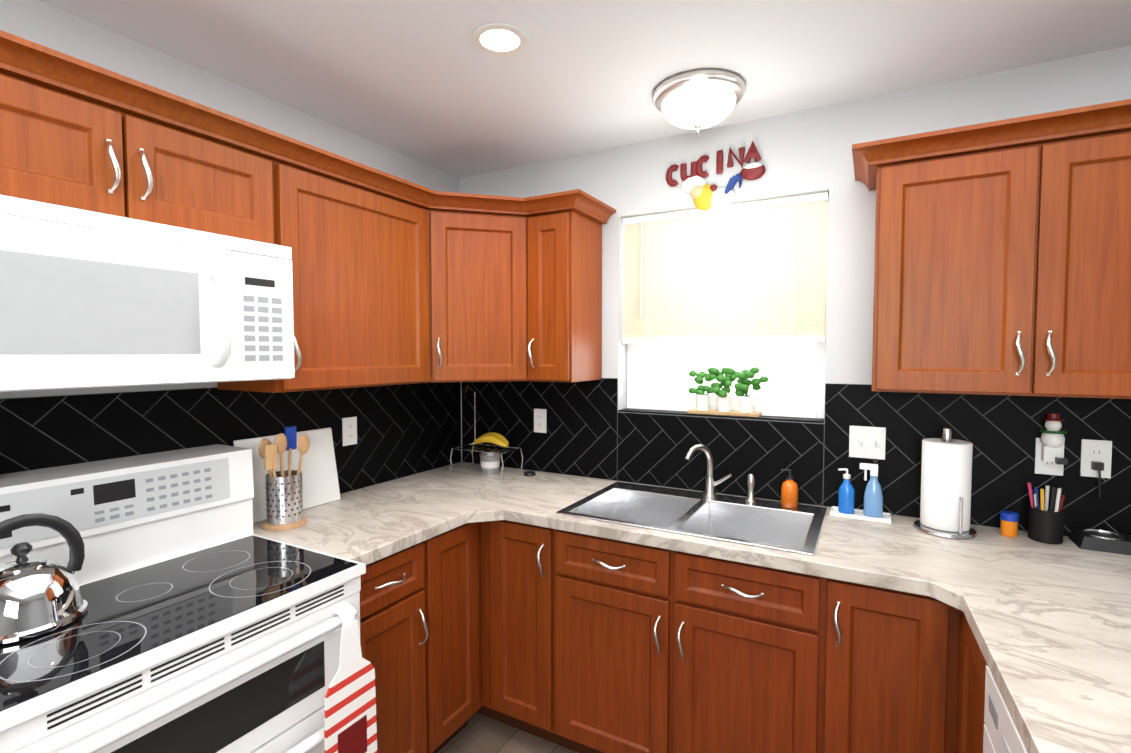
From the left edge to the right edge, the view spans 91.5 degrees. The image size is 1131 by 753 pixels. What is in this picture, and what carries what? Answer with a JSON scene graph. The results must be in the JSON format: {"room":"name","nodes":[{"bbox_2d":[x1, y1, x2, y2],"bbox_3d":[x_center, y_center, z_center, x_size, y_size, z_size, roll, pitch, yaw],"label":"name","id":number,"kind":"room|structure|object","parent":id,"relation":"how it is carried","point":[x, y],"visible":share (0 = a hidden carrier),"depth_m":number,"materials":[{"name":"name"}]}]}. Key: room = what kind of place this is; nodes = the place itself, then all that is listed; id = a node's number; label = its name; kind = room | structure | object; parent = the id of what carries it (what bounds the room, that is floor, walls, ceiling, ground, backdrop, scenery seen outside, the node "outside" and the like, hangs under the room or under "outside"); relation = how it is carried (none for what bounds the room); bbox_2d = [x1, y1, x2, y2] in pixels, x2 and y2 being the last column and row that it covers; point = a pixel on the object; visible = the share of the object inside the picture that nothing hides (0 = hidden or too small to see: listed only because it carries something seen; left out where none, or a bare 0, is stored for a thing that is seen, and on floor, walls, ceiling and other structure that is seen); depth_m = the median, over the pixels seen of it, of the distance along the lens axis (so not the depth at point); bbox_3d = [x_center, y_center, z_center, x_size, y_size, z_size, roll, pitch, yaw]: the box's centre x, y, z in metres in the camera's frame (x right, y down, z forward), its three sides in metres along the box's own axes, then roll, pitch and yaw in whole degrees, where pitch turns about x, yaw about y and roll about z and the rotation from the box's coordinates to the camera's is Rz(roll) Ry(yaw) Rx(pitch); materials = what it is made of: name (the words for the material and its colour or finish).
{"room":"kitchen","nodes":[
{"label":"kitchen","id":0,"kind":"room"},
{"bbox_2d":[0,0,461,486],"bbox_3d":[-1.672,0.243,1.113,0.150,2.420,4.600,1,3,29],"label":"wall","id":1,"kind":"structure","parent":0,"point":[47,25],"depth_m":1.74,"materials":[{"name":"paint"}]},
{"bbox_2d":[0,72,273,243],"bbox_3d":[-1.185,-0.508,1.391,0.378,0.267,0.760,1,3,29],"label":"upper cabinet","id":2,"kind":"object","parent":1,"relation":"attached to","point":[61,148],"visible":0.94,"depth_m":1.32,"materials":[{"name":"brown wood"}]},
{"bbox_2d":[0,195,294,391],"bbox_3d":[-1.143,-0.176,1.382,0.474,0.388,0.756,1,3,29],"label":"over-the-range microwave","id":3,"kind":"object","parent":2,"relation":"attached to","point":[90,299],"visible":1,"depth_m":1.26,"materials":[{"name":"white plastic"}]},
{"bbox_2d":[0,382,460,493],"bbox_3d":[-1.288,0.280,1.640,0.007,0.469,2.990,1,3,29],"label":"backsplash","id":4,"kind":"structure","parent":1,"relation":"attached to","point":[404,430],"depth_m":1.90,"materials":[{"name":"black tile"}]},
{"bbox_2d":[342,417,356,445],"bbox_3d":[-0.904,0.230,2.310,0.008,0.116,0.070,1,3,29],"label":"electrical outlet","id":5,"kind":"object","parent":4,"relation":"attached to","point":[349,430],"visible":1,"depth_m":2.31,"materials":[{"name":"white plastic"}]},
{"bbox_2d":[217,160,429,392],"bbox_3d":[-0.838,-0.317,2.023,0.378,0.704,0.663,1,3,29],"label":"upper cabinet","id":6,"kind":"object","parent":1,"relation":"attached to","point":[360,274],"visible":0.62,"depth_m":1.90,"materials":[{"name":"brown wood"}]},
{"bbox_2d":[437,712,576,752],"bbox_3d":[0.272,1.548,0.085,4.600,0.100,4.600,1,3,29],"label":"floor","id":7,"kind":"structure","parent":0,"point":[479,733],"depth_m":2.13,"materials":[{"name":"ceramic tile"},{"name":"grout"}]},
{"bbox_2d":[0,444,365,752],"bbox_3d":[-1.025,0.845,1.360,0.741,1.195,0.756,1,3,29],"label":"range","id":8,"kind":"object","parent":7,"relation":"on","point":[204,623],"visible":0.88,"depth_m":1.30,"materials":[{"name":"white metal"}]},
{"bbox_2d":[0,513,87,644],"bbox_3d":[-1.172,0.411,1.133,0.204,0.233,0.291,1,3,29],"label":"kettle","id":9,"kind":"object","parent":8,"relation":"on","point":[40,595],"visible":1,"depth_m":1.15,"materials":[{"name":"silver metal"}]},
{"bbox_2d":[324,606,376,752],"bbox_3d":[-0.576,0.813,1.433,0.061,0.429,0.160,1,3,29],"label":"hanging towel","id":10,"kind":"object","parent":8,"relation":"hanging from","point":[350,725],"visible":0.9,"depth_m":1.42,"materials":[{"name":"fabric"}]},
{"bbox_2d":[360,522,481,752],"bbox_3d":[-0.725,0.978,2.013,0.655,0.875,0.658,1,3,29],"label":"base cabinet","id":11,"kind":"object","parent":7,"relation":"on","point":[421,625],"visible":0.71,"depth_m":1.87,"materials":[{"name":"brown wood"}]},
{"bbox_2d":[253,482,508,564],"bbox_3d":[-0.701,0.521,1.959,0.734,0.039,0.621,1,3,29],"label":"countertop","id":12,"kind":"structure","parent":11,"relation":"on","point":[373,523],"depth_m":1.94,"materials":[{"name":"stone"}]},
{"bbox_2d":[258,426,309,530],"bbox_3d":[-0.956,0.341,1.869,0.136,0.327,0.156,1,3,29],"label":"utensil crock","id":13,"kind":"object","parent":12,"relation":"on","point":[284,499],"visible":1,"depth_m":1.84,"materials":[{"name":"silver metal"}]},
{"bbox_2d":[233,428,340,522],"bbox_3d":[-1.016,0.355,2.038,0.061,0.285,0.385,1,3,29],"label":"cutting board","id":14,"kind":"object","parent":12,"relation":"on","point":[320,485],"visible":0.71,"depth_m":2.10,"materials":[{"name":"white plastic"}]},
{"bbox_2d":[477,520,545,718],"bbox_3d":[-0.425,1.042,2.557,0.652,0.700,0.618,1,3,29],"label":"base cabinet","id":15,"kind":"object","parent":7,"relation":"on","point":[497,537],"depth_m":2.15,"materials":[{"name":"brown wood"}]},
{"bbox_2d":[489,528,604,742],"bbox_3d":[-0.018,1.052,2.331,0.280,0.700,0.618,1,3,29],"label":"base cabinet","id":16,"kind":"object","parent":7,"relation":"on","point":[521,578],"depth_m":2.06,"materials":[{"name":"brown wood"}]},
{"bbox_2d":[553,538,836,752],"bbox_3d":[0.489,1.064,2.049,0.880,0.700,0.618,1,3,29],"label":"base cabinet","id":17,"kind":"object","parent":7,"relation":"on","point":[592,644],"depth_m":1.75,"materials":[{"name":"brown wood"}]},
{"bbox_2d":[387,462,556,497],"bbox_3d":[-0.432,0.496,2.542,0.634,0.039,0.480,1,3,29],"label":"countertop","id":18,"kind":"structure","parent":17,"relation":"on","point":[469,479],"depth_m":2.55,"materials":[{"name":"stone"}]},
{"bbox_2d":[479,452,500,474],"bbox_3d":[-0.367,0.423,2.684,0.108,0.094,0.108,1,3,29],"label":"candle jar","id":19,"kind":"object","parent":18,"relation":"on","point":[490,463],"visible":0.98,"depth_m":2.65,"materials":[{"name":"white glass"}]},
{"bbox_2d":[523,471,535,475],"bbox_3d":[-0.172,0.463,2.635,0.060,0.018,0.060,1,3,29],"label":"coaster","id":20,"kind":"object","parent":18,"relation":"on","point":[529,473],"visible":1,"depth_m":2.62,"materials":[{"name":"plastic"}]},
{"bbox_2d":[825,580,959,752],"bbox_3d":[1.019,1.077,1.754,0.332,0.700,0.618,1,3,29],"label":"base cabinet","id":21,"kind":"object","parent":7,"relation":"on","point":[892,687],"depth_m":1.48,"materials":[{"name":"brown wood"}]},
{"bbox_2d":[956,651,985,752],"bbox_3d":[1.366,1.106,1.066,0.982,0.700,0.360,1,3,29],"label":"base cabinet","id":22,"kind":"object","parent":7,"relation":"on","point":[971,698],"depth_m":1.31,"materials":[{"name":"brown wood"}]},
{"bbox_2d":[959,611,987,666],"bbox_3d":[1.586,1.002,1.446,0.950,0.876,0.598,1,3,29],"label":"base cabinet","id":23,"kind":"object","parent":7,"relation":"on","point":[970,652],"depth_m":1.31,"materials":[{"name":"brown wood"}]},
{"bbox_2d":[385,474,1130,621],"bbox_3d":[0.633,0.524,1.903,3.119,0.039,0.698,1,3,29],"label":"countertop","id":24,"kind":"structure","parent":23,"relation":"on","point":[897,556],"depth_m":1.60,"materials":[{"name":"stone"}]},
{"bbox_2d":[450,386,523,478],"bbox_3d":[-0.385,0.261,2.685,0.328,0.418,0.172,1,3,29],"label":"stand","id":25,"kind":"object","parent":24,"relation":"on","point":[498,440],"visible":0.98,"depth_m":2.68,"materials":[{"name":"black metal"}]},
{"bbox_2d":[556,482,826,554],"bbox_3d":[0.473,0.588,2.040,0.860,0.191,0.550,1,3,29],"label":"double-bowl sink","id":26,"kind":"object","parent":24,"relation":"in","point":[776,525],"visible":0.56,"depth_m":2.11,"materials":[{"name":"silver metal"}]},
{"bbox_2d":[781,469,797,508],"bbox_3d":[0.843,0.419,2.073,0.061,0.142,0.060,1,3,29],"label":"soap dispenser","id":27,"kind":"object","parent":26,"relation":"on","point":[789,493],"visible":1,"depth_m":2.05,"materials":[{"name":"orange plastic"}]},
{"bbox_2d":[685,444,755,502],"bbox_3d":[0.604,0.377,2.135,0.242,0.220,0.174,1,3,29],"label":"faucet","id":28,"kind":"object","parent":24,"relation":"on","point":[710,485],"visible":1,"depth_m":2.19,"materials":[{"name":"silver metal"}]},
{"bbox_2d":[830,463,890,523],"bbox_3d":[1.053,0.405,1.964,0.190,0.192,0.095,1,3,29],"label":"tray","id":29,"kind":"object","parent":24,"relation":"on","point":[872,510],"visible":1,"depth_m":1.95,"materials":[{"name":"plastic"}]},
{"bbox_2d":[913,427,977,538],"bbox_3d":[1.246,0.337,1.804,0.176,0.340,0.176,1,3,29],"label":"paper towel holder","id":30,"kind":"object","parent":24,"relation":"on","point":[946,483],"visible":1,"depth_m":1.75,"materials":[{"name":"white paper"}]},
{"bbox_2d":[1000,511,1018,536],"bbox_3d":[1.421,0.472,1.764,0.048,0.074,0.047,1,3,29],"label":"pill bottle","id":31,"kind":"object","parent":24,"relation":"on","point":[1009,520],"visible":1,"depth_m":1.75,"materials":[{"name":"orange plastic"}]},
{"bbox_2d":[1027,483,1064,543],"bbox_3d":[1.498,0.424,1.717,0.090,0.174,0.088,1,3,29],"label":"pen cup","id":32,"kind":"object","parent":24,"relation":"on","point":[1045,523],"visible":0.98,"depth_m":1.69,"materials":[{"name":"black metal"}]},
{"bbox_2d":[1068,528,1130,554],"bbox_3d":[1.658,0.494,1.642,0.215,0.040,0.115,1,3,29],"label":"pet bowls","id":33,"kind":"object","parent":24,"relation":"on","point":[1101,540],"visible":1,"depth_m":1.64,"materials":[{"name":"black plastic"}]},
{"bbox_2d":[941,586,1130,752],"bbox_3d":[0.961,0.594,0.258,1.094,0.039,1.980,1,3,29],"label":"countertop","id":34,"kind":"structure","parent":23,"relation":"on","point":[1049,624],"depth_m":1.02,"materials":[{"name":"stone"}]},
{"bbox_2d":[983,665,1027,752],"bbox_3d":[1.002,1.034,0.722,0.664,0.872,0.629,1,3,29],"label":"dishwasher","id":35,"kind":"object","parent":7,"relation":"on","point":[1001,734],"visible":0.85,"depth_m":1.03,"materials":[{"name":"white plastic"}]},
{"bbox_2d":[39,0,1130,177],"bbox_3d":[0.272,-0.969,-0.023,4.600,0.100,4.600,1,3,29],"label":"ceiling","id":36,"kind":"structure","parent":0,"point":[428,82],"depth_m":1.69,"materials":[{"name":"paint"}]},
{"bbox_2d":[472,23,527,55],"bbox_3d":[-0.192,-0.987,1.618,0.164,0.004,0.164,1,3,29],"label":"recessed light","id":37,"kind":"object","parent":36,"relation":"in","point":[498,39],"visible":1,"depth_m":1.61,"materials":[{"name":"white plastic"}]},
{"bbox_2d":[653,69,745,134],"bbox_3d":[0.467,-0.927,1.940,0.316,0.152,0.316,1,3,29],"label":"flush ceiling light","id":38,"kind":"object","parent":36,"relation":"attached to","point":[697,100],"visible":1,"depth_m":1.85,"materials":[{"name":"white glass"}]},
{"bbox_2d":[459,45,1130,530],"bbox_3d":[1.355,0.206,1.973,4.300,2.420,0.150,1,3,29],"label":"wall","id":39,"kind":"structure","parent":0,"point":[807,151],"depth_m":2.06,"materials":[{"name":"paint"}]},
{"bbox_2d":[427,210,528,382],"bbox_3d":[-0.431,-0.337,2.504,0.620,0.704,0.601,1,3,29],"label":"upper cabinet","id":40,"kind":"object","parent":39,"relation":"attached to","point":[478,281],"visible":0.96,"depth_m":2.29,"materials":[{"name":"brown wood"}]},
{"bbox_2d":[0,30,615,223],"bbox_3d":[-0.816,-0.677,1.514,0.896,0.057,2.678,1,3,29],"label":"crown molding","id":41,"kind":"structure","parent":40,"relation":"attached to","point":[30,61],"depth_m":1.53,"materials":[{"name":"brown wood"}]},
{"bbox_2d":[527,210,601,381],"bbox_3d":[-0.010,-0.334,2.414,0.211,0.704,0.348,1,3,29],"label":"upper cabinet","id":42,"kind":"object","parent":39,"relation":"attached to","point":[564,296],"visible":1,"depth_m":2.31,"materials":[{"name":"brown wood"}]},
{"bbox_2d":[666,141,765,209],"bbox_3d":[0.604,-0.809,2.246,0.406,0.249,0.028,1,3,29],"label":"sign","id":43,"kind":"object","parent":39,"relation":"attached to","point":[704,196],"visible":1,"depth_m":2.24,"materials":[{"name":"red ceramic"}]},
{"bbox_2d":[618,196,828,422],"bbox_3d":[0.645,-0.272,2.340,0.849,0.875,0.154,1,3,29],"label":"window","id":44,"kind":"structure","parent":39,"relation":"in","point":[811,409],"depth_m":2.30,"materials":[{"name":"plastic"}]},
{"bbox_2d":[622,192,827,343],"bbox_3d":[0.632,-0.425,2.310,0.839,0.565,0.049,1,3,29],"label":"window blind","id":45,"kind":"object","parent":44,"relation":"attached to","point":[754,271],"visible":0.96,"depth_m":2.28,"materials":[{"name":"fabric"}]},
{"bbox_2d":[688,367,768,416],"bbox_3d":[0.682,0.058,2.311,0.327,0.202,0.085,1,3,29],"label":"potted plants","id":46,"kind":"object","parent":44,"relation":"on","point":[725,377],"visible":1,"depth_m":2.29,"materials":[{"name":"green plant"}]},
{"bbox_2d":[462,378,1130,535],"bbox_3d":[0.619,0.252,2.294,2.685,0.469,0.007,1,3,29],"label":"backsplash","id":47,"kind":"structure","parent":39,"relation":"attached to","point":[592,432],"depth_m":2.08,"materials":[{"name":"black tile"}]},
{"bbox_2d":[534,409,546,432],"bbox_3d":[-0.124,0.217,2.697,0.070,0.116,0.008,1,3,29],"label":"electrical outlet","id":48,"kind":"object","parent":47,"relation":"attached to","point":[540,420],"visible":1,"depth_m":2.69,"materials":[{"name":"white plastic"}]},
{"bbox_2d":[849,426,885,459],"bbox_3d":[1.101,0.241,2.010,0.116,0.116,0.016,1,3,29],"label":"light switch","id":49,"kind":"object","parent":47,"relation":"attached to","point":[866,442],"visible":1,"depth_m":2.01,"materials":[{"name":"white plastic"}]},
{"bbox_2d":[1035,438,1064,475],"bbox_3d":[1.551,0.257,1.765,0.070,0.116,0.008,1,3,29],"label":"electrical outlet","id":50,"kind":"object","parent":47,"relation":"attached to","point":[1047,468],"visible":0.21,"depth_m":1.77,"materials":[{"name":"white plastic"}]},
{"bbox_2d":[1039,413,1067,464],"bbox_3d":[1.538,0.193,1.738,0.068,0.157,0.068,1,3,29],"label":"light","id":51,"kind":"object","parent":50,"relation":"attached to","point":[1052,437],"visible":0.98,"depth_m":1.73,"materials":[{"name":"white plastic"}]},
{"bbox_2d":[1080,439,1111,497],"bbox_3d":[1.641,0.287,1.699,0.070,0.179,0.037,1,3,29],"label":"electrical outlet","id":52,"kind":"object","parent":47,"relation":"attached to","point":[1096,456],"visible":1,"depth_m":1.71,"materials":[{"name":"white plastic"}]},
{"bbox_2d":[871,130,1130,398],"bbox_3d":[1.372,-0.300,1.645,0.785,0.704,0.348,1,3,29],"label":"upper cabinet","id":53,"kind":"object","parent":39,"relation":"attached to","point":[1005,271],"visible":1,"depth_m":1.56,"materials":[{"name":"brown wood"}]},
{"bbox_2d":[852,99,1130,190],"bbox_3d":[1.369,-0.681,1.625,0.921,0.057,0.358,1,3,29],"label":"crown molding","id":54,"kind":"structure","parent":53,"relation":"attached to","point":[870,157],"depth_m":1.55,"materials":[{"name":"brown wood"}]},
{"label":"outside","id":55,"kind":"structure","parent":0,"visible":0},
{"bbox_2d":[642,337,809,398],"bbox_3d":[1.050,-0.381,3.063,3.851,2.900,0.001,1,3,29],"label":"window pane","id":56,"kind":"structure","parent":55,"point":[647,360],"depth_m":3.14,"materials":[{"name":"white"}]}
]}

